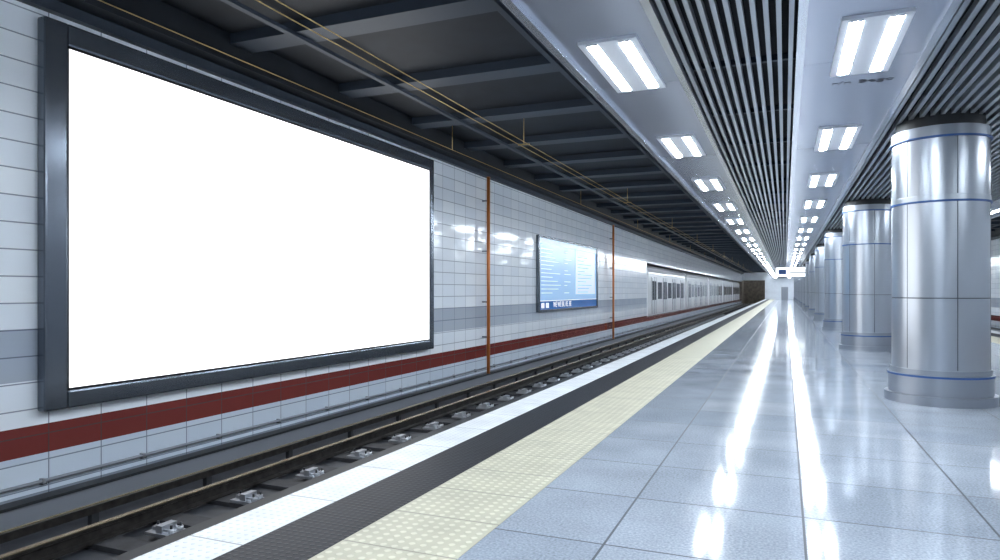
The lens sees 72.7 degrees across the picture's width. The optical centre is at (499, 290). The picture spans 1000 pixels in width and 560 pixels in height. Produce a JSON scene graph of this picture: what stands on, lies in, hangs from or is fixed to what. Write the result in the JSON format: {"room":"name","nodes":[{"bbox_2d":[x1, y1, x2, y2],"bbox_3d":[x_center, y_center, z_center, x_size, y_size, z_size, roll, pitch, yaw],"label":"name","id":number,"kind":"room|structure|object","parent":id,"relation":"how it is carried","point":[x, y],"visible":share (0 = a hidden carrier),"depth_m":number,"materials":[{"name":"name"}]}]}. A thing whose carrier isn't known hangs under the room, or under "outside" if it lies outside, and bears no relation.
{"room":"metro station","nodes":[
{"label":"metro station","id":0,"kind":"room"},
{"bbox_2d":[0,0,646,504],"bbox_3d":[-1.058,-0.525,16.491,0.300,5.850,47.600,0,0,23],"label":"wall","id":1,"kind":"structure","parent":0,"point":[35,444],"depth_m":10.63,"materials":[{"name":"tile"}]},
{"bbox_2d":[37,16,433,411],"bbox_3d":[-3.134,-0.800,10.969,0.140,4.120,8.470,0,0,23],"label":"billboard","id":2,"kind":"object","parent":1,"relation":"attached to","point":[195,229],"visible":1,"depth_m":8.93,"materials":[{"name":"grey plastic"}]},
{"bbox_2d":[0,302,740,493],"bbox_3d":[16.755,1.994,58.522,0.062,0.063,138.900,0,0,23],"label":"conduit","id":3,"kind":"object","parent":1,"relation":"attached to","point":[41,481],"depth_m":9.53,"materials":[{"name":"grey metal"}]},
{"bbox_2d":[482,177,489,373],"bbox_3d":[-0.354,-0.405,17.497,0.210,5.050,0.089,0,0,23],"label":"pipe","id":4,"kind":"object","parent":1,"relation":"attached to","point":[488,178],"visible":1,"depth_m":17.44,"materials":[{"name":"orange"}]},
{"bbox_2d":[536,234,597,311],"bbox_3d":[2.586,-0.550,24.668,0.100,2.440,7.300,0,0,23],"label":"information sign","id":5,"kind":"object","parent":1,"relation":"attached to","point":[566,271],"visible":1,"depth_m":23.91,"materials":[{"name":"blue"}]},
{"bbox_2d":[610,225,613,338],"bbox_3d":[4.980,-0.405,30.224,0.210,5.050,0.089,0,0,23],"label":"pipe","id":6,"kind":"object","parent":1,"relation":"attached to","point":[612,238],"visible":1,"depth_m":30.19,"materials":[{"name":"orange"}]},
{"bbox_2d":[0,304,744,559],"bbox_3d":[25.024,2.500,59.448,22.600,0.200,147.000,0,0,23],"label":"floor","id":7,"kind":"structure","parent":0,"point":[205,510],"depth_m":8.18,"materials":[{"name":"concrete"}]},
{"bbox_2d":[0,303,744,543],"bbox_3d":[17.133,2.296,57.876,0.100,0.207,138.000,0,0,23],"label":"rail","id":8,"kind":"object","parent":7,"relation":"on","point":[92,510],"visible":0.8,"depth_m":8.73,"materials":[{"name":"metal"}]},
{"bbox_2d":[0,303,751,559],"bbox_3d":[18.341,2.297,57.370,2.140,0.206,138.000,0,0,23],"label":"railway track","id":9,"kind":"object","parent":7,"relation":"on","point":[171,525],"visible":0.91,"depth_m":8.36,"materials":[{"name":"metal"}]},
{"bbox_3d":[23.019,2.297,77.094,2.140,0.206,98.000,0,0,23],"label":"railway track","id":10,"kind":"object","parent":7,"relation":"on","visible":0},
{"bbox_2d":[647,265,739,316],"bbox_3d":[24.077,0.318,79.617,2.484,3.735,87.530,0,0,23],"label":"train","id":11,"kind":"object","parent":10,"relation":"on","point":[668,290],"visible":0.7,"depth_m":52.75,"materials":[{"name":"white metal"}]},
{"bbox_2d":[57,0,999,273],"bbox_3d":[26.730,-3.360,58.733,18.900,0.580,147.000,0,0,23],"label":"ceiling","id":12,"kind":"structure","parent":0,"point":[485,37],"depth_m":10.54,"materials":[{"name":"black metal"}]},
{"bbox_2d":[98,0,749,271],"bbox_3d":[18.300,-3.168,57.902,1.709,0.555,138.850,0,0,23],"label":"overhead wires","id":13,"kind":"object","parent":12,"relation":"attached to","point":[98,0],"visible":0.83,"depth_m":9.95,"materials":[{"name":"gold metal"}]},
{"bbox_2d":[220,0,766,272],"bbox_3d":[19.259,-3.355,57.527,4.750,0.190,139.000,0,0,23],"label":"ceiling beams","id":14,"kind":"structure","parent":12,"relation":"attached to","point":[404,13],"depth_m":12.28,"materials":[{"name":"grey metal"}]},
{"bbox_2d":[775,263,804,276],"bbox_3d":[23.781,-1.720,55.187,2.700,1.200,0.220,0,0,23],"label":"hanging sign","id":15,"kind":"object","parent":12,"relation":"hanging from","point":[779,271],"visible":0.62,"depth_m":55.19,"materials":[{"name":"grey"}]},
{"bbox_2d":[655,0,999,277],"bbox_3d":[23.835,-2.365,55.615,2.930,0.130,139.010,0,0,23],"label":"ceiling slats","id":16,"kind":"object","parent":12,"relation":"attached to","point":[976,31],"depth_m":7.61,"materials":[{"name":"grey metal"}]},
{"bbox_2d":[871,54,999,201],"bbox_3d":[26.537,-2.365,54.482,2.930,0.130,139.010,0,0,23],"label":"ceiling slats","id":17,"kind":"object","parent":12,"relation":"attached to","point":[984,95],"depth_m":8.62,"materials":[{"name":"grey metal"}]},
{"bbox_2d":[877,39,999,218],"bbox_3d":[27.052,-2.850,54.261,4.050,1.200,139.000,0,0,23],"label":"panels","id":18,"kind":"object","parent":12,"relation":"attached to","point":[996,202],"depth_m":17.18,"materials":[{"name":"grey metal"}]},
{"bbox_2d":[647,264,718,278],"bbox_3d":[22.208,-0.325,77.435,3.900,5.450,100.000,0,0,23],"label":"wall","id":19,"kind":"structure","parent":0,"point":[647,264],"depth_m":76.11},
{"bbox_2d":[0,303,742,530],"bbox_3d":[16.828,2.265,58.546,0.180,0.270,139.000,0,0,23],"label":"baseboard","id":20,"kind":"structure","parent":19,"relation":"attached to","point":[30,509],"depth_m":9.33,"materials":[{"name":"grey"}]},
{"bbox_2d":[16,0,741,274],"bbox_3d":[16.791,-3.010,58.561,0.100,0.120,139.000,0,0,23],"label":"trim","id":21,"kind":"structure","parent":19,"relation":"attached to","point":[57,8],"depth_m":9.83,"materials":[{"name":"grey paint"}]},
{"bbox_2d":[647,239,741,281],"bbox_3d":[25.807,-2.525,80.589,0.300,1.850,91.400,0,0,23],"label":"lintel","id":22,"kind":"object","parent":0,"point":[658,254],"depth_m":51.79,"materials":[{"name":"white paint"}]},
{"bbox_2d":[647,299,741,328],"bbox_3d":[25.890,1.940,80.554,0.120,0.920,91.400,0,0,23],"label":"parapet","id":23,"kind":"object","parent":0,"point":[655,319],"depth_m":51.79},
{"bbox_2d":[457,299,999,559],"bbox_3d":[25.184,1.600,55.044,7.280,0.200,139.000,0,0,23],"label":"floor","id":24,"kind":"structure","parent":0,"point":[781,442],"depth_m":5.56,"materials":[{"name":"tile"}]},
{"bbox_2d":[797,277,798,302],"bbox_3d":[36.626,-0.550,82.343,1.320,4.100,1.320,0,0,23],"label":"steel column","id":25,"kind":"structure","parent":24,"relation":"on","point":[797,277],"depth_m":82.32,"materials":[{"name":"grey metal"}]},
{"bbox_2d":[798,277,799,304],"bbox_3d":[33.224,-0.550,74.227,1.320,4.100,1.320,0,0,23],"label":"steel column","id":26,"kind":"structure","parent":24,"relation":"on","point":[799,277],"depth_m":74.15,"materials":[{"name":"grey metal"}]},
{"bbox_2d":[799,277,801,305],"bbox_3d":[29.823,-0.550,66.111,1.319,4.100,1.319,0,0,32],"label":"steel column","id":27,"kind":"structure","parent":24,"relation":"on","point":[800,277],"depth_m":66.02,"materials":[{"name":"grey metal"}]},
{"bbox_2d":[801,261,805,308],"bbox_3d":[26.421,-0.550,57.995,1.319,4.100,1.319,0,0,-20],"label":"steel column","id":28,"kind":"structure","parent":24,"relation":"on","point":[803,278],"depth_m":57.93,"materials":[{"name":"grey metal"}]},
{"bbox_2d":[804,259,808,311],"bbox_3d":[23.020,-0.550,49.879,1.319,4.100,1.319,0,0,36],"label":"steel column","id":29,"kind":"structure","parent":24,"relation":"on","point":[807,260],"depth_m":49.71,"materials":[{"name":"grey metal"}]},
{"bbox_2d":[808,253,814,315],"bbox_3d":[19.618,-0.550,41.763,1.319,4.100,1.319,0,0,10],"label":"steel column","id":30,"kind":"structure","parent":24,"relation":"on","point":[812,255],"depth_m":41.56,"materials":[{"name":"grey metal"}]},
{"bbox_2d":[813,239,824,321],"bbox_3d":[16.216,-0.550,33.647,1.319,4.100,1.319,0,0,10],"label":"steel column","id":31,"kind":"structure","parent":24,"relation":"on","point":[819,249],"depth_m":33.41,"materials":[{"name":"grey metal"}]},
{"bbox_2d":[822,220,842,331],"bbox_3d":[12.815,-0.550,25.531,1.319,4.100,1.319,0,0,-24],"label":"steel column","id":32,"kind":"structure","parent":24,"relation":"on","point":[833,238],"depth_m":25.19,"materials":[{"name":"grey metal"}]},
{"bbox_2d":[839,189,891,351],"bbox_3d":[9.413,-0.550,17.415,1.319,4.100,1.319,0,0,-35],"label":"steel column","id":33,"kind":"structure","parent":24,"relation":"on","point":[867,223],"depth_m":16.94,"materials":[{"name":"grey metal"}]},
{"bbox_2d":[884,94,998,408],"bbox_3d":[6.012,-0.550,9.299,1.319,4.100,1.319,0,0,10],"label":"steel column","id":34,"kind":"structure","parent":24,"relation":"on","point":[942,200],"depth_m":8.83,"materials":[{"name":"grey metal"}]},
{"bbox_2d":[719,272,764,303],"bbox_3d":[51.854,-0.625,123.723,22.800,6.050,8.300,0,0,23],"label":"tunnel","id":35,"kind":"object","parent":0,"point":[752,286],"depth_m":129.00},
{"bbox_2d":[500,0,999,277],"bbox_3d":[23.317,-2.850,55.826,4.050,1.200,139.000,0,0,23],"label":"ceiling","id":36,"kind":"structure","parent":0,"point":[675,109],"depth_m":7.95,"materials":[{"name":"grey metal"}]},
{"bbox_2d":[578,34,665,92],"bbox_3d":[1.284,-2.280,6.943,0.540,0.041,1.640,0,0,23],"label":"ceiling light","id":37,"kind":"object","parent":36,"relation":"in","point":[623,61],"depth_m":6.76,"materials":[{"name":"white plastic"}]},
{"bbox_2d":[656,133,705,157],"bbox_3d":[2.888,-2.280,10.771,0.540,0.041,1.640,0,0,23],"label":"ceiling light","id":38,"kind":"object","parent":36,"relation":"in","point":[680,145],"depth_m":10.61,"materials":[{"name":"white plastic"}]},
{"bbox_2d":[691,177,725,190],"bbox_3d":[4.492,-2.280,14.598,0.540,0.041,1.640,0,0,23],"label":"ceiling light","id":39,"kind":"object","parent":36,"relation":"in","point":[703,184],"depth_m":14.43,"materials":[{"name":"white plastic"}]},
{"bbox_2d":[712,202,736,210],"bbox_3d":[6.096,-2.280,18.426,0.540,0.041,1.640,0,0,23],"label":"ceiling light","id":40,"kind":"object","parent":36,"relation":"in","point":[724,206],"depth_m":18.27,"materials":[{"name":"white plastic"}]},
{"bbox_2d":[725,218,744,223],"bbox_3d":[7.700,-2.280,22.253,0.540,0.041,1.640,0,0,23],"label":"ceiling light","id":41,"kind":"object","parent":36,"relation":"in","point":[729,220],"depth_m":22.01,"materials":[{"name":"white plastic"}]},
{"bbox_2d":[734,229,750,233],"bbox_3d":[9.304,-2.280,26.081,0.540,0.041,1.640,0,0,23],"label":"ceiling light","id":42,"kind":"object","parent":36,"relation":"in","point":[738,231],"depth_m":25.86,"materials":[{"name":"white plastic"}]},
{"bbox_2d":[741,237,754,240],"bbox_3d":[10.909,-2.280,29.908,0.540,0.041,1.640,0,0,23],"label":"ceiling light","id":43,"kind":"object","parent":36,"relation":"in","point":[743,238],"depth_m":29.84,"materials":[{"name":"white plastic"}]},
{"bbox_2d":[795,243,806,245],"bbox_3d":[14.667,-2.280,33.158,0.540,0.041,1.640,0,0,23],"label":"ceiling light","id":44,"kind":"object","parent":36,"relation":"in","point":[796,244],"depth_m":33.09,"materials":[{"name":"white plastic"}]},
{"bbox_2d":[796,236,809,239],"bbox_3d":[13.063,-2.280,29.330,0.540,0.041,1.640,0,0,23],"label":"ceiling light","id":45,"kind":"object","parent":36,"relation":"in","point":[797,237],"depth_m":28.85,"materials":[{"name":"white plastic"}]},
{"bbox_2d":[797,228,813,231],"bbox_3d":[11.459,-2.280,25.503,0.540,0.041,1.640,0,0,23],"label":"ceiling light","id":46,"kind":"object","parent":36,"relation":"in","point":[799,229],"depth_m":25.10,"materials":[{"name":"white plastic"}]},
{"bbox_2d":[799,216,819,222],"bbox_3d":[9.854,-2.280,21.676,0.540,0.041,1.640,0,0,23],"label":"ceiling light","id":47,"kind":"object","parent":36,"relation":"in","point":[805,218],"depth_m":21.49,"materials":[{"name":"white plastic"}]},
{"bbox_2d":[802,199,827,207],"bbox_3d":[8.250,-2.280,17.848,0.540,0.041,1.640,0,0,23],"label":"ceiling light","id":48,"kind":"object","parent":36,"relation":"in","point":[818,203],"depth_m":17.64,"materials":[{"name":"white plastic"}]},
{"bbox_2d":[807,172,839,186],"bbox_3d":[6.646,-2.280,14.021,0.540,0.041,1.640,0,0,23],"label":"ceiling light","id":49,"kind":"object","parent":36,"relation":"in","point":[820,179],"depth_m":13.84,"materials":[{"name":"white plastic"}]},
{"bbox_2d":[814,123,861,150],"bbox_3d":[5.042,-2.280,10.193,0.540,0.041,1.640,0,0,23],"label":"ceiling light","id":50,"kind":"object","parent":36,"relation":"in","point":[839,137],"depth_m":10.02,"materials":[{"name":"white plastic"}]},
{"bbox_2d":[832,77,893,85],"bbox_3d":[3.979,-2.297,7.460,0.607,0.004,0.166,0,0,23],"label":"vent","id":51,"kind":"object","parent":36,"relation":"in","point":[882,79],"depth_m":7.42,"materials":[{"name":"black metal"}]},
{"bbox_2d":[830,7,915,76],"bbox_3d":[3.438,-2.280,6.366,0.540,0.041,1.640,0,0,23],"label":"ceiling light","id":52,"kind":"object","parent":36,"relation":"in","point":[866,43],"depth_m":6.17,"materials":[{"name":"white plastic"}]},
{"bbox_2d":[765,272,793,299],"bbox_3d":[52.127,-0.625,119.250,10.560,6.050,0.340,0,0,23],"label":"wall","id":53,"kind":"structure","parent":0,"point":[775,288],"depth_m":120.24,"materials":[{"name":"paint"}]},
{"bbox_2d":[991,238,999,328],"bbox_3d":[33.761,-0.525,51.449,0.300,5.850,139.000,0,0,23],"label":"wall","id":54,"kind":"structure","parent":0,"point":[995,244],"depth_m":38.88,"materials":[{"name":"tile"}]},
{"bbox_2d":[991,217,999,231],"bbox_3d":[31.110,-3.355,52.560,4.750,0.190,139.000,0,0,23],"label":"ceiling beams","id":55,"kind":"structure","parent":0,"point":[995,224],"depth_m":33.77,"materials":[{"name":"black metal"}]},
{"bbox_2d":[991,208,999,214],"bbox_3d":[14.064,-2.280,19.586,0.540,0.041,1.640,0,0,23],"label":"ceiling light","id":56,"kind":"object","parent":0,"point":[993,210],"depth_m":19.17,"materials":[{"name":"white plastic"}]},
{"bbox_3d":[25.184,2.050,55.044,10.380,0.700,139.000,0,0,23],"label":"platform slab","id":57,"kind":"object","parent":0,"visible":0},
{"bbox_2d":[131,299,766,559],"bbox_3d":[20.466,1.598,56.994,0.410,0.204,138.930,0,0,23],"label":"coping","id":58,"kind":"object","parent":57,"relation":"on","point":[212,542],"visible":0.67,"depth_m":5.34},
{"bbox_2d":[212,299,769,559],"bbox_3d":[20.886,1.599,56.818,0.500,0.201,138.930,0,0,23],"label":"strip","id":59,"kind":"object","parent":57,"relation":"on","point":[306,537],"visible":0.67,"depth_m":5.35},
{"bbox_2d":[308,299,774,559],"bbox_3d":[21.467,1.598,56.575,0.760,0.204,138.930,0,0,23],"label":"paving strip","id":60,"kind":"object","parent":57,"relation":"on","point":[443,523],"visible":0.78,"depth_m":5.40,"materials":[{"name":"beige tile"}]},
{"bbox_2d":[991,336,999,343],"bbox_3d":[28.882,1.598,53.467,0.760,0.204,138.930,0,0,23],"label":"paving strip","id":61,"kind":"object","parent":57,"relation":"on","point":[993,339],"visible":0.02,"depth_m":20.98,"materials":[{"name":"beige tile"}]},
{"bbox_2d":[991,333,999,337],"bbox_3d":[29.463,1.599,53.223,0.500,0.201,138.930,0,0,23],"label":"strip","id":62,"kind":"object","parent":57,"relation":"on","point":[992,334],"visible":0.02,"depth_m":22.90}
]}

